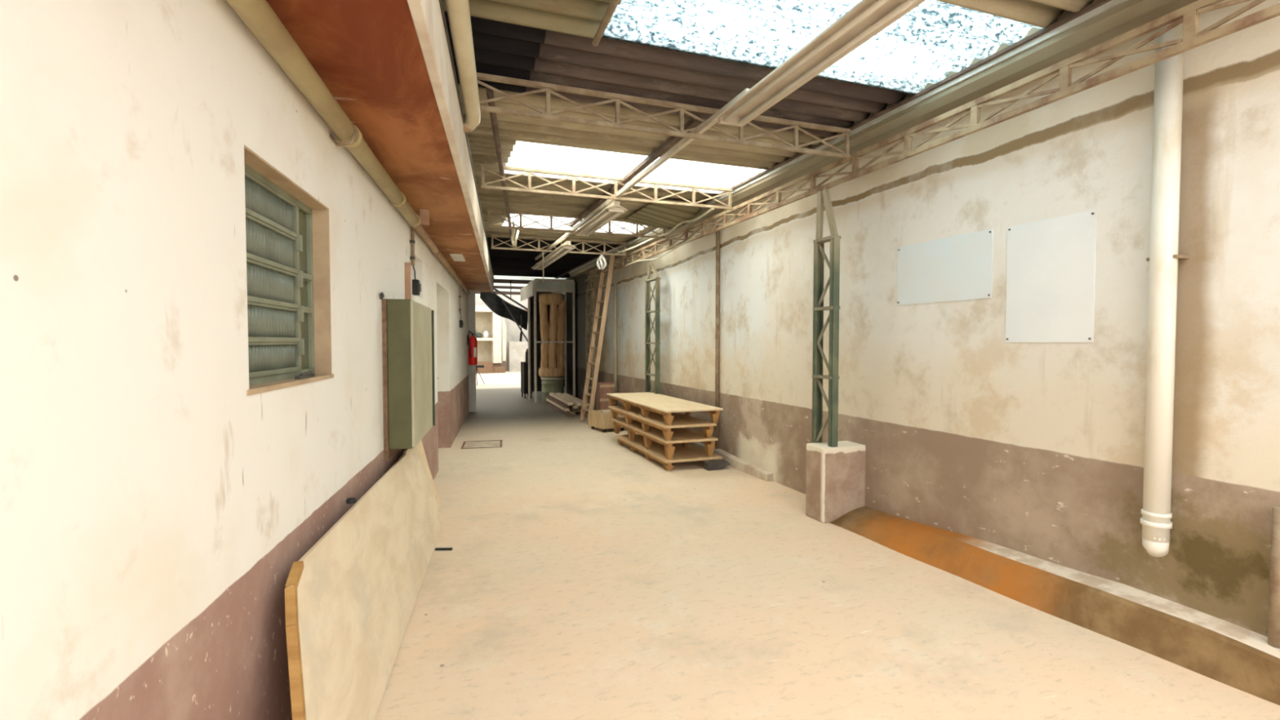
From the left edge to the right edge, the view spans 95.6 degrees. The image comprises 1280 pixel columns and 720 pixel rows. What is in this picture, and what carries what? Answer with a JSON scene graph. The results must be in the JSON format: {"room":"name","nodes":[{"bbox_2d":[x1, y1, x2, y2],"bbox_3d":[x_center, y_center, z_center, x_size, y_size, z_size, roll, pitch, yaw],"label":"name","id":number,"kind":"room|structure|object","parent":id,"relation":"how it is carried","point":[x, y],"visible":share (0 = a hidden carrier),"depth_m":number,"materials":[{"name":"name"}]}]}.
{"room":"warehouse","nodes":[
{"label":"warehouse","id":0,"kind":"room"},
{"bbox_2d":[0,0,468,719],"bbox_3d":[-1.813,-0.421,3.829,0.255,3.600,17.300,0,2,-13],"label":"wall","id":1,"kind":"structure","parent":0,"point":[157,513],"depth_m":1.34,"materials":[{"name":"paint"}]},
{"bbox_2d":[244,162,315,385],"bbox_3d":[-1.381,-0.292,2.192,0.064,0.745,0.870,0,2,-13],"label":"window","id":2,"kind":"structure","parent":1,"relation":"in","point":[279,225],"depth_m":2.21,"materials":[{"name":"green metal"}]},
{"bbox_2d":[244,144,333,395],"bbox_3d":[-1.366,-0.288,2.196,0.130,0.766,0.910,0,2,-13],"label":"trim","id":3,"kind":"structure","parent":1,"relation":"attached to","point":[320,212],"depth_m":2.61,"materials":[{"name":"paint"}]},
{"bbox_2d":[294,370,315,379],"bbox_3d":[-1.365,0.060,2.367,0.020,0.027,0.180,0,2,-13],"label":"window catch","id":4,"kind":"structure","parent":1,"relation":"in","point":[308,374],"depth_m":2.35,"materials":[{"name":"metal"}]},
{"bbox_2d":[226,0,421,226],"bbox_3d":[-0.814,-0.971,0.295,0.122,0.136,9.000,0,2,-13],"label":"pipe","id":5,"kind":"object","parent":1,"relation":"attached to","point":[258,15],"visible":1,"depth_m":2.17,"materials":[{"name":"beige plastic"}]},
{"bbox_2d":[379,292,435,460],"bbox_3d":[-1.660,0.098,4.184,0.214,1.080,1.129,0,2,-13],"label":"electrical box","id":6,"kind":"object","parent":1,"relation":"attached to","point":[407,325],"visible":1,"depth_m":3.78,"materials":[{"name":"green metal"}]},
{"bbox_2d":[404,262,411,299],"bbox_3d":[-1.845,-0.602,4.617,0.040,0.340,0.050,0,2,-13],"label":"batten","id":7,"kind":"object","parent":1,"relation":"attached to","point":[407,265],"visible":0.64,"depth_m":4.59,"materials":[{"name":"brown wood"}]},
{"bbox_2d":[409,227,415,279],"bbox_3d":[-1.919,-0.895,4.919,0.036,0.423,0.150,0,2,-13],"label":"conduit","id":8,"kind":"object","parent":1,"relation":"attached to","point":[412,242],"visible":0.97,"depth_m":4.86,"materials":[{"name":"metal"}]},
{"bbox_2d":[412,279,421,295],"bbox_3d":[-1.922,-0.624,4.999,0.062,0.130,0.100,0,2,-13],"label":"switch box","id":9,"kind":"object","parent":1,"relation":"attached to","point":[416,286],"visible":1,"depth_m":4.95,"materials":[{"name":"black plastic"}]},
{"bbox_2d":[419,208,429,225],"bbox_3d":[-1.799,-1.192,4.845,0.070,0.125,0.060,0,2,-13],"label":"bracket","id":10,"kind":"object","parent":1,"relation":"attached to","point":[424,213],"visible":0.96,"depth_m":4.82,"materials":[{"name":"brown wood"}]},
{"bbox_2d":[412,224,469,293],"bbox_3d":[-2.626,-1.228,8.118,0.080,0.080,6.970,0,2,-13],"label":"conduit","id":11,"kind":"object","parent":1,"relation":"attached to","point":[419,229],"visible":0.92,"depth_m":6.26,"materials":[{"name":"beige plastic"}]},
{"bbox_2d":[449,253,465,261],"bbox_3d":[-2.375,-1.335,7.583,0.150,0.012,0.600,0,2,-13],"label":"plate","id":12,"kind":"object","parent":1,"relation":"attached to","point":[456,257],"visible":1,"depth_m":7.52,"materials":[{"name":"beige plastic"}]},
{"bbox_2d":[458,286,461,319],"bbox_3d":[-3.077,-0.969,9.938,0.036,0.573,0.150,0,2,-13],"label":"conduit","id":13,"kind":"object","parent":1,"relation":"attached to","point":[460,295],"visible":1,"depth_m":9.88,"materials":[{"name":"metal"}]},
{"bbox_2d":[459,320,463,327],"bbox_3d":[-3.080,-0.623,10.020,0.062,0.130,0.100,0,2,-13],"label":"switch box","id":14,"kind":"object","parent":1,"relation":"attached to","point":[461,322],"visible":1,"depth_m":9.97,"materials":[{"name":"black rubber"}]},
{"bbox_2d":[444,0,480,133],"bbox_3d":[-0.446,-1.443,0.880,0.169,0.125,6.004,0,2,-13],"label":"downpipe","id":15,"kind":"object","parent":1,"relation":"attached to","point":[458,11],"visible":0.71,"depth_m":2.85,"materials":[{"name":"beige plastic"}]},
{"bbox_2d":[462,114,471,133],"bbox_3d":[-1.142,-1.525,3.744,0.102,0.108,0.108,0,2,-13],"label":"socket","id":16,"kind":"object","parent":15,"relation":"attached to","point":[467,127],"depth_m":3.71,"materials":[{"name":"beige plastic"}]},
{"bbox_2d":[466,330,477,364],"bbox_3d":[-3.455,-0.255,11.967,0.205,0.711,0.201,0,2,-13],"label":"fire extinguisher","id":17,"kind":"object","parent":1,"relation":"attached to","point":[472,341],"visible":1,"depth_m":11.90,"materials":[{"name":"red metal"}]},
{"bbox_2d":[467,289,475,412],"bbox_3d":[-9.657,-1.710,19.250,6.900,5.200,17.150,-1,2,-20],"label":"wall","id":18,"kind":"structure","parent":0,"point":[471,296],"depth_m":12.37,"materials":[{"name":"paint"}]},
{"bbox_2d":[266,0,491,292],"bbox_3d":[-1.519,-1.262,4.153,0.476,0.060,17.850,0,2,-13],"label":"roof overhang","id":19,"kind":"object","parent":18,"relation":"attached to","point":[368,54],"depth_m":2.60,"materials":[{"name":"red paint"}]},
{"bbox_2d":[407,0,493,293],"bbox_3d":[-1.497,-1.370,4.154,0.520,0.305,17.850,0,2,-13],"label":"trim","id":20,"kind":"structure","parent":18,"relation":"attached to","point":[426,15],"depth_m":2.75,"materials":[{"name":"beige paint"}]},
{"bbox_2d":[475,291,520,294],"bbox_3d":[-5.096,-2.348,19.995,7.000,0.068,1.200,-1,2,-20],"label":"ceiling","id":21,"kind":"structure","parent":0,"point":[476,292],"depth_m":20.09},
{"bbox_2d":[475,293,528,371],"bbox_3d":[-9.255,-2.007,28.610,14.000,5.200,0.200,-1,2,-20],"label":"wall","id":22,"kind":"structure","parent":0,"point":[513,331],"depth_m":29.49,"materials":[{"name":"white paint"}]},
{"bbox_2d":[493,285,524,288],"bbox_3d":[-5.296,-2.277,17.746,5.100,0.068,0.900,-1,2,-20],"label":"ceiling","id":23,"kind":"structure","parent":0,"point":[495,286],"depth_m":18.16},
{"bbox_2d":[493,288,520,292],"bbox_3d":[-5.617,-2.307,18.639,5.100,0.068,1.000,-1,2,-20],"label":"window","id":24,"kind":"structure","parent":23,"relation":"attached to","point":[498,289],"depth_m":19.09,"materials":[{"name":"white glass"}]},
{"bbox_2d":[493,279,532,284],"bbox_3d":[-4.669,-2.222,16.006,5.100,0.068,1.000,-1,2,-20],"label":"ceiling","id":25,"kind":"structure","parent":0,"point":[495,281],"depth_m":16.29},
{"bbox_2d":[480,280,528,342],"bbox_3d":[-3.772,-1.341,16.229,1.346,1.710,0.440,-1,2,-20],"label":"awning","id":26,"kind":"object","parent":25,"relation":"hanging from","point":[494,302],"visible":0.91,"depth_m":16.19,"materials":[{"name":"fabric"}]},
{"bbox_2d":[493,283,527,286],"bbox_3d":[-4.991,-2.252,16.899,5.100,0.068,0.900,-1,2,-20],"label":"window","id":27,"kind":"structure","parent":25,"relation":"attached to","point":[495,284],"depth_m":17.26,"materials":[{"name":"white glass"}]},
{"bbox_2d":[493,275,565,279],"bbox_3d":[-4.347,-2.196,15.113,5.100,0.068,0.900,-1,2,-20],"label":"window","id":28,"kind":"structure","parent":25,"relation":"attached to","point":[495,277],"depth_m":15.43,"materials":[{"name":"white glass"}]},
{"bbox_2d":[532,291,551,391],"bbox_3d":[-3.017,-0.707,17.564,0.670,3.300,0.120,-1,2,-20],"label":"wall","id":29,"kind":"structure","parent":0,"point":[537,292],"depth_m":17.49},
{"bbox_2d":[442,0,1093,278],"bbox_3d":[-1.521,-1.969,8.153,4.500,0.084,14.082,-1,2,-20],"label":"ceiling","id":30,"kind":"structure","parent":0,"point":[612,66],"depth_m":4.09,"materials":[{"name":"grey metal"}]},
{"bbox_2d":[502,213,647,234],"bbox_3d":[-0.920,-1.984,8.432,2.020,0.067,1.000,-1,2,-20],"label":"window","id":31,"kind":"structure","parent":30,"relation":"attached to","point":[525,221],"depth_m":8.42,"materials":[{"name":"white"}]},
{"bbox_2d":[591,0,620,46],"bbox_3d":[0.034,-1.694,2.298,0.036,0.034,1.801,-1,2,-18],"label":"pipe","id":32,"kind":"object","parent":30,"relation":"attached to","point":[613,5],"visible":1,"depth_m":2.92,"materials":[{"name":"beige metal"}]},
{"bbox_2d":[504,141,765,194],"bbox_3d":[-0.051,-1.901,5.797,2.470,0.068,0.950,-1,2,-20],"label":"skylight","id":33,"kind":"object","parent":30,"relation":"attached to","point":[530,155],"depth_m":5.66,"materials":[{"name":"white glass"}]},
{"bbox_2d":[623,199,705,229],"bbox_3d":[0.264,-1.824,7.508,0.620,0.152,1.350,-1,2,-20],"label":"sheet","id":34,"kind":"object","parent":30,"relation":"hanging from","point":[667,216],"visible":0.91,"depth_m":7.35,"materials":[{"name":"grey metal"}]},
{"bbox_2d":[601,0,1043,94],"bbox_3d":[1.000,-1.817,3.174,2.270,0.068,0.900,-1,2,-20],"label":"skylight","id":35,"kind":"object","parent":30,"relation":"attached to","point":[934,39],"depth_m":3.23,"materials":[{"name":"white glass"}]},
{"bbox_2d":[568,0,1198,277],"bbox_3d":[0.543,-1.933,8.110,0.265,0.250,12.600,-1,2,-20],"label":"gutter","id":36,"kind":"object","parent":30,"relation":"attached to","point":[1113,19],"visible":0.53,"depth_m":3.61,"materials":[{"name":"beige metal"}]},
{"bbox_2d":[555,0,1111,279],"bbox_3d":[0.174,-1.954,8.774,0.070,0.020,14.100,-1,2,-20],"label":"trim","id":37,"kind":"structure","parent":36,"relation":"attached to","point":[1098,3],"depth_m":3.71,"materials":[{"name":"brown metal"}]},
{"bbox_2d":[374,371,1279,719],"bbox_3d":[-4.310,1.127,14.966,14.000,0.200,41.000,-1,2,-20],"label":"floor","id":38,"kind":"structure","parent":0,"point":[583,576],"depth_m":3.13,"materials":[{"name":"concrete"}]},
{"bbox_2d":[284,445,442,719],"bbox_3d":[-1.371,1.016,3.179,0.226,0.760,3.194,0,2,-13],"label":"plywood board","id":39,"kind":"object","parent":38,"relation":"on","point":[350,599],"depth_m":2.45,"materials":[{"name":"beige wood"}]},
{"bbox_2d":[398,440,441,511],"bbox_3d":[-1.741,1.010,4.636,0.150,0.679,1.350,0,2,-13],"label":"plywood offcut","id":40,"kind":"object","parent":38,"relation":"on","point":[420,446],"visible":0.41,"depth_m":5.02,"materials":[{"name":"beige wood"}]},
{"bbox_2d":[435,547,452,550],"bbox_3d":[-1.413,1.361,4.181,0.120,0.014,0.018,0,2,-2],"label":"stick","id":41,"kind":"object","parent":38,"relation":"on","point":[436,548],"visible":1,"depth_m":4.17,"materials":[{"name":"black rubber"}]},
{"bbox_2d":[475,364,484,385],"bbox_3d":[-5.658,0.521,20.121,0.580,0.677,0.510,-1,2,-20],"label":"folding stand","id":42,"kind":"object","parent":38,"relation":"on","point":[477,366],"visible":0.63,"depth_m":20.10,"materials":[{"name":"metal"}]},
{"bbox_2d":[475,364,484,367],"bbox_3d":[-5.687,0.221,20.183,0.500,0.080,0.280,-1,2,-20],"label":"tray","id":43,"kind":"object","parent":42,"relation":"on","point":[477,366],"depth_m":20.10,"materials":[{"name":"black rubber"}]},
{"bbox_2d":[461,440,502,448],"bbox_3d":[-2.300,1.229,8.478,0.560,0.005,0.600,0,2,-13],"label":"floor hatch","id":44,"kind":"object","parent":38,"relation":"on","point":[490,443],"visible":1,"depth_m":8.45,"materials":[{"name":"concrete"}]},
{"bbox_2d":[475,305,502,367],"bbox_3d":[-7.929,-1.076,28.426,2.150,3.350,0.900,-1,2,-20],"label":"storage unit","id":45,"kind":"object","parent":38,"relation":"on","point":[489,349],"visible":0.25,"depth_m":28.75,"materials":[{"name":"beige paint"}]},
{"bbox_2d":[475,332,482,337],"bbox_3d":[-7.889,-1.211,28.383,0.357,0.260,0.348,-1,2,-20],"label":"storage jar","id":46,"kind":"object","parent":45,"relation":"on","point":[479,335],"visible":0.91,"depth_m":28.25,"materials":[{"name":"green ceramic"}]},
{"bbox_2d":[483,330,488,337],"bbox_3d":[-7.560,-1.255,28.500,0.252,0.340,0.246,-1,2,-20],"label":"storage jar","id":47,"kind":"object","parent":45,"relation":"on","point":[485,333],"visible":1,"depth_m":28.41,"materials":[{"name":"white ceramic"}]},
{"bbox_2d":[476,361,505,373],"bbox_3d":[-7.225,0.346,27.768,1.500,0.550,0.500,-1,2,-20],"label":"heap","id":48,"kind":"object","parent":38,"relation":"on","point":[487,368],"visible":0.79,"depth_m":27.53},
{"bbox_2d":[502,316,506,367],"bbox_3d":[-6.691,-0.932,28.637,0.220,3.050,0.050,-1,2,-20],"label":"panel","id":49,"kind":"object","parent":38,"relation":"on","point":[504,325],"visible":0.82,"depth_m":28.62,"materials":[{"name":"beige paint"}]},
{"bbox_2d":[508,341,528,371],"bbox_3d":[-5.484,-0.182,29.441,2.300,1.500,0.300,-1,2,-20],"label":"wall","id":50,"kind":"structure","parent":38,"relation":"on","point":[517,349],"depth_m":29.03,"materials":[{"name":"white paint"}]},
{"bbox_2d":[520,348,532,398],"bbox_3d":[-3.051,0.347,15.607,0.220,1.318,0.600,-1,2,-20],"label":"machine","id":51,"kind":"object","parent":38,"relation":"on","point":[524,365],"visible":0.68,"depth_m":15.35,"materials":[{"name":"metal"}]},
{"bbox_2d":[520,278,575,403],"bbox_3d":[-2.457,-0.500,15.297,1.045,3.030,2.135,-1,2,-20],"label":"collector","id":52,"kind":"object","parent":38,"relation":"on","point":[551,316],"visible":0.94,"depth_m":14.54,"materials":[{"name":"beige paint"}]},
{"bbox_2d":[546,402,573,417],"bbox_3d":[-1.762,1.071,12.638,0.100,0.058,2.500,-1,2,-19],"label":"plank","id":53,"kind":"object","parent":38,"relation":"on","point":[567,414],"visible":0.89,"depth_m":12.21,"materials":[{"name":"brown wood"}]},
{"bbox_2d":[546,398,569,411],"bbox_3d":[-1.865,0.989,13.033,0.101,0.058,2.357,-1,2,-18],"label":"plank","id":54,"kind":"object","parent":53,"relation":"on","point":[558,406],"visible":0.74,"depth_m":12.54,"materials":[{"name":"brown wood"}]},
{"bbox_2d":[545,395,570,408],"bbox_3d":[-1.867,0.919,13.029,0.101,0.058,2.356,-1,2,-19],"label":"plank","id":55,"kind":"object","parent":54,"relation":"on","point":[548,397],"visible":0.98,"depth_m":12.73,"materials":[{"name":"brown wood"}]},
{"bbox_2d":[549,392,573,405],"bbox_3d":[-1.776,0.853,12.915,0.101,0.058,2.405,-1,2,-18],"label":"plank","id":56,"kind":"object","parent":55,"relation":"on","point":[565,401],"visible":1,"depth_m":12.60,"materials":[{"name":"brown wood"}]},
{"bbox_2d":[585,275,595,410],"bbox_3d":[-1.054,-0.350,12.370,0.090,2.916,0.512,-1,2,-20],"label":"lattice column","id":57,"kind":"structure","parent":38,"relation":"on","point":[593,289],"depth_m":12.42,"materials":[{"name":"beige metal"}]},
{"bbox_2d":[579,255,614,424],"bbox_3d":[-0.795,-0.371,10.708,0.496,3.067,0.650,-1,2,-20],"label":"wooden ladder","id":58,"kind":"object","parent":38,"relation":"on","point":[610,269],"visible":0.91,"depth_m":10.53,"materials":[{"name":"brown wood"}]},
{"bbox_2d":[588,408,624,432],"bbox_3d":[-0.552,1.032,9.887,0.450,0.308,0.550,-1,2,-31],"label":"cart","id":59,"kind":"object","parent":38,"relation":"on","point":[597,419],"visible":0.68,"depth_m":9.67,"materials":[{"name":"brown wood"}]},
{"bbox_2d":[595,382,614,410],"bbox_3d":[-0.679,0.790,11.365,0.300,0.700,0.312,-1,2,-20],"label":"wooden crate","id":60,"kind":"object","parent":59,"relation":"on","point":[602,402],"visible":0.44,"depth_m":11.22,"materials":[{"name":"brown wood"}]},
{"bbox_2d":[644,262,660,394],"bbox_3d":[0.196,-0.146,9.051,0.090,2.718,0.472,-1,2,-20],"label":"lattice column","id":61,"kind":"structure","parent":38,"relation":"on","point":[648,289],"depth_m":9.03,"materials":[{"name":"green metal"}]},
{"bbox_2d":[615,434,722,471],"bbox_3d":[0.310,1.193,7.726,0.730,0.126,1.950,-1,2,-20],"label":"pallet","id":62,"kind":"object","parent":38,"relation":"on","point":[656,452],"visible":0.73,"depth_m":7.30,"materials":[{"name":"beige wood"}]},
{"bbox_2d":[611,417,718,459],"bbox_3d":[0.248,1.014,7.820,0.660,0.223,2.180,-1,2,-20],"label":"pallet","id":63,"kind":"object","parent":62,"relation":"on","point":[686,436],"visible":0.75,"depth_m":7.24,"materials":[{"name":"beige wood"}]},
{"bbox_2d":[608,404,716,440],"bbox_3d":[0.215,0.813,7.845,0.660,0.176,2.260,-1,2,-20],"label":"pallet","id":64,"kind":"object","parent":63,"relation":"on","point":[682,421],"visible":0.78,"depth_m":7.29,"materials":[{"name":"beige wood"}]},
{"bbox_2d":[606,391,723,425],"bbox_3d":[0.239,0.634,7.922,0.740,0.175,2.380,-1,2,-20],"label":"pallet","id":65,"kind":"object","parent":64,"relation":"on","point":[664,405],"visible":1,"depth_m":7.47,"materials":[{"name":"brown wood"}]},
{"bbox_2d":[703,459,730,471],"bbox_3d":[0.910,1.237,6.843,0.300,0.090,0.120,-1,2,-20],"label":"wedge","id":66,"kind":"object","parent":38,"relation":"on","point":[718,464],"visible":1,"depth_m":6.79,"materials":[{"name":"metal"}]},
{"bbox_2d":[805,440,865,523],"bbox_3d":[1.673,1.031,4.968,0.430,0.625,0.250,-1,2,-20],"label":"pedestal","id":67,"kind":"object","parent":38,"relation":"on","point":[835,477],"depth_m":4.86,"materials":[{"name":"beige concrete"}]},
{"bbox_2d":[812,188,840,447],"bbox_3d":[1.575,-0.361,4.916,0.090,2.171,0.262,-1,2,-20],"label":"lattice column","id":68,"kind":"structure","parent":67,"relation":"on","point":[823,197],"depth_m":4.90,"materials":[{"name":"green metal"}]},
{"bbox_2d":[585,0,1279,281],"bbox_3d":[1.406,-1.550,5.349,0.032,0.186,15.200,-1,2,-20],"label":"girder","id":69,"kind":"object","parent":68,"relation":"on","point":[1188,15],"visible":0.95,"depth_m":3.27,"materials":[{"name":"metal"}]},
{"bbox_2d":[490,234,626,256],"bbox_3d":[-1.276,-1.857,9.424,2.220,0.221,0.036,-1,2,-20],"label":"roof truss","id":70,"kind":"object","parent":69,"relation":"on","point":[604,252],"visible":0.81,"depth_m":9.37,"materials":[{"name":"beige metal"}]},
{"bbox_2d":[533,251,543,285],"bbox_3d":[-2.041,-1.609,11.650,0.061,0.394,4.847,0,2,-12],"label":"wire","id":71,"kind":"object","parent":70,"relation":"hanging from","point":[543,251],"visible":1,"depth_m":9.70,"materials":[{"name":"grey metal"}]},
{"bbox_2d":[596,254,606,270],"bbox_3d":[-0.641,-1.624,9.637,0.166,0.246,0.171,-1,2,-20],"label":"bundle","id":72,"kind":"object","parent":70,"relation":"hanging from","point":[601,258],"visible":1,"depth_m":9.61,"materials":[{"name":"white fabric"}]},
{"bbox_2d":[487,209,665,239],"bbox_3d":[-0.789,-1.804,7.762,2.430,0.221,0.036,-1,2,-20],"label":"roof truss","id":73,"kind":"object","parent":69,"relation":"on","point":[520,214],"visible":0.83,"depth_m":7.63,"materials":[{"name":"beige metal"}]},
{"bbox_2d":[485,88,512,238],"bbox_3d":[-1.477,-1.803,6.381,0.045,0.042,5.455,0,2,-11],"label":"purlin","id":74,"kind":"object","parent":73,"relation":"attached to","point":[490,94],"visible":0.73,"depth_m":4.79,"materials":[{"name":"brown metal"}]},
{"bbox_2d":[511,221,519,246],"bbox_3d":[-1.736,-1.724,7.944,0.106,0.275,0.442,0,2,-3],"label":"rope","id":75,"kind":"object","parent":74,"relation":"hanging from","point":[513,244],"visible":0.96,"depth_m":8.05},
{"bbox_2d":[568,117,701,226],"bbox_3d":[-0.279,-1.861,6.327,0.060,0.040,4.200,-1,2,-20],"label":"batten","id":76,"kind":"object","parent":73,"relation":"attached to","point":[693,122],"visible":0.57,"depth_m":5.41,"materials":[{"name":"brown metal"}]},
{"bbox_2d":[534,88,749,260],"bbox_3d":[-0.617,-1.718,7.007,0.036,0.040,7.500,-1,2,-20],"label":"rail","id":77,"kind":"object","parent":73,"relation":"attached to","point":[708,122],"visible":0.71,"depth_m":4.94,"materials":[{"name":"beige metal"}]},
{"bbox_2d":[530,240,576,270],"bbox_3d":[-1.475,-1.697,9.597,0.230,0.105,2.650,-1,2,-20],"label":"fitting","id":78,"kind":"object","parent":77,"relation":"attached to","point":[566,246],"visible":0.98,"depth_m":9.22,"materials":[{"name":"white metal"}]},
{"bbox_2d":[573,200,627,236],"bbox_3d":[-0.489,-1.605,6.685,0.230,0.105,1.500,-1,2,-20],"label":"fitting","id":79,"kind":"object","parent":77,"relation":"hanging from","point":[614,210],"visible":1,"depth_m":6.51,"materials":[{"name":"white metal"}]},
{"bbox_2d":[712,0,925,126],"bbox_3d":[1.003,-1.502,2.483,0.230,0.105,2.580,-1,2,-20],"label":"fitting","id":80,"kind":"object","parent":77,"relation":"hanging from","point":[864,20],"visible":1,"depth_m":2.83,"materials":[{"name":"white metal"}]},
{"bbox_2d":[614,208,714,253],"bbox_3d":[0.228,-1.760,8.214,0.056,0.090,3.403,-1,2,-21],"label":"hose","id":81,"kind":"object","parent":73,"relation":"attached to","point":[711,209],"visible":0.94,"depth_m":7.69,"materials":[{"name":"beige plastic"}]},
{"bbox_2d":[480,163,732,209],"bbox_3d":[-0.247,-1.746,5.917,2.660,0.221,0.036,-1,2,-20],"label":"roof truss","id":82,"kind":"object","parent":69,"relation":"on","point":[527,171],"visible":1,"depth_m":5.85,"materials":[{"name":"beige metal"}]},
{"bbox_2d":[625,235,695,266],"bbox_3d":[0.219,-1.519,8.484,0.031,0.117,2.701,-1,2,-20],"label":"cable","id":83,"kind":"object","parent":69,"relation":"hanging from","point":[694,237],"visible":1,"depth_m":8.07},
{"bbox_2d":[476,72,850,158],"bbox_3d":[0.293,-1.688,4.093,2.880,0.221,0.036,-1,2,-20],"label":"roof truss","id":84,"kind":"object","parent":69,"relation":"on","point":[548,88],"visible":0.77,"depth_m":3.99,"materials":[{"name":"beige metal"}]},
{"bbox_3d":[-1.600,1.060,12.986,0.100,0.058,2.404,-1,2,-19],"label":"plank","id":85,"kind":"object","parent":38,"relation":"on","visible":0},
{"bbox_3d":[-1.518,0.994,12.868,0.100,0.058,2.453,-1,2,-18],"label":"plank","id":86,"kind":"object","parent":85,"relation":"on","visible":0},
{"bbox_3d":[-1.521,0.924,12.865,0.100,0.058,2.452,-1,2,-19],"label":"plank","id":87,"kind":"object","parent":86,"relation":"on","visible":0},
{"bbox_2d":[562,392,589,406],"bbox_3d":[-1.430,0.858,12.751,0.100,0.058,2.501,-1,2,-18],"label":"plank","id":88,"kind":"object","parent":87,"relation":"on","point":[564,393],"visible":0.44,"depth_m":12.67,"materials":[{"name":"brown wood"}]},
{"bbox_3d":[-1.773,1.058,13.068,0.100,0.058,2.356,-1,2,-19],"label":"plank","id":89,"kind":"object","parent":38,"relation":"on","visible":0},
{"bbox_2d":[569,407,577,412],"bbox_3d":[-1.691,0.991,12.950,0.101,0.058,2.405,-1,2,-18],"label":"plank","id":90,"kind":"object","parent":89,"relation":"on","point":[574,410],"visible":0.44,"depth_m":11.82,"materials":[{"name":"brown wood"}]},
{"bbox_2d":[570,404,578,408],"bbox_3d":[-1.694,0.921,12.947,0.100,0.058,2.404,-1,2,-19],"label":"plank","id":91,"kind":"object","parent":90,"relation":"on","point":[573,406],"visible":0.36,"depth_m":11.83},
{"bbox_2d":[555,392,581,405],"bbox_3d":[-1.603,0.855,12.833,0.101,0.058,2.453,-1,2,-18],"label":"plank","id":92,"kind":"object","parent":91,"relation":"on","point":[575,402],"visible":0.84,"depth_m":12.34,"materials":[{"name":"brown wood"}]},
{"bbox_2d":[551,0,1279,636],"bbox_3d":[1.230,-0.676,7.121,0.250,3.900,22.600,-1,2,-20],"label":"wall","id":93,"kind":"structure","parent":0,"point":[1035,449],"depth_m":3.49,"materials":[{"name":"paint"}]},
{"bbox_2d":[613,277,617,404],"bbox_3d":[-0.484,-0.361,11.405,0.065,2.500,0.068,-1,2,-20],"label":"downpipe","id":94,"kind":"object","parent":93,"relation":"attached to","point":[615,278],"visible":0.91,"depth_m":11.37,"materials":[{"name":"brown metal"}]},
{"bbox_2d":[715,226,719,448],"bbox_3d":[0.982,-0.278,7.363,0.050,2.810,0.052,-1,2,-20],"label":"conduit","id":95,"kind":"object","parent":93,"relation":"attached to","point":[717,233],"visible":0.91,"depth_m":7.34,"materials":[{"name":"metal"}]},
{"bbox_2d":[688,441,773,481],"bbox_3d":[0.516,1.168,8.650,0.116,0.158,5.150,-1,2,-20],"label":"baseboard","id":96,"kind":"structure","parent":93,"relation":"attached to","point":[736,463],"depth_m":6.75,"materials":[{"name":"concrete"}]},
{"bbox_2d":[897,228,993,305],"bbox_3d":[2.154,-0.642,4.166,0.013,0.450,0.815,-1,2,-20],"label":"panel","id":97,"kind":"object","parent":93,"relation":"attached to","point":[959,267],"visible":1,"depth_m":4.11,"materials":[{"name":"white plastic"}]},
{"bbox_2d":[1005,208,1097,342],"bbox_3d":[2.416,-0.470,3.445,0.013,0.730,0.520,-1,2,-20],"label":"panel","id":98,"kind":"object","parent":93,"relation":"attached to","point":[1051,263],"visible":1,"depth_m":3.42,"materials":[{"name":"white plastic"}]},
{"bbox_2d":[829,506,1279,705],"bbox_3d":[3.148,1.376,0.890,0.423,0.234,8.460,-1,2,-20],"label":"curb","id":99,"kind":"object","parent":93,"relation":"attached to","point":[1225,652],"depth_m":3.04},
{"bbox_2d":[1267,506,1279,647],"bbox_3d":[2.730,0.927,2.485,0.046,0.590,0.048,-1,2,-20],"label":"post","id":100,"kind":"object","parent":99,"relation":"on","point":[1273,626],"visible":1,"depth_m":2.48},
{"bbox_2d":[1140,22,1189,556],"bbox_3d":[2.565,-0.329,2.844,0.140,2.603,0.124,-1,2,-20],"label":"downpipe","id":101,"kind":"object","parent":93,"relation":"attached to","point":[1156,522],"visible":0.94,"depth_m":2.81,"materials":[{"name":"white plastic"}]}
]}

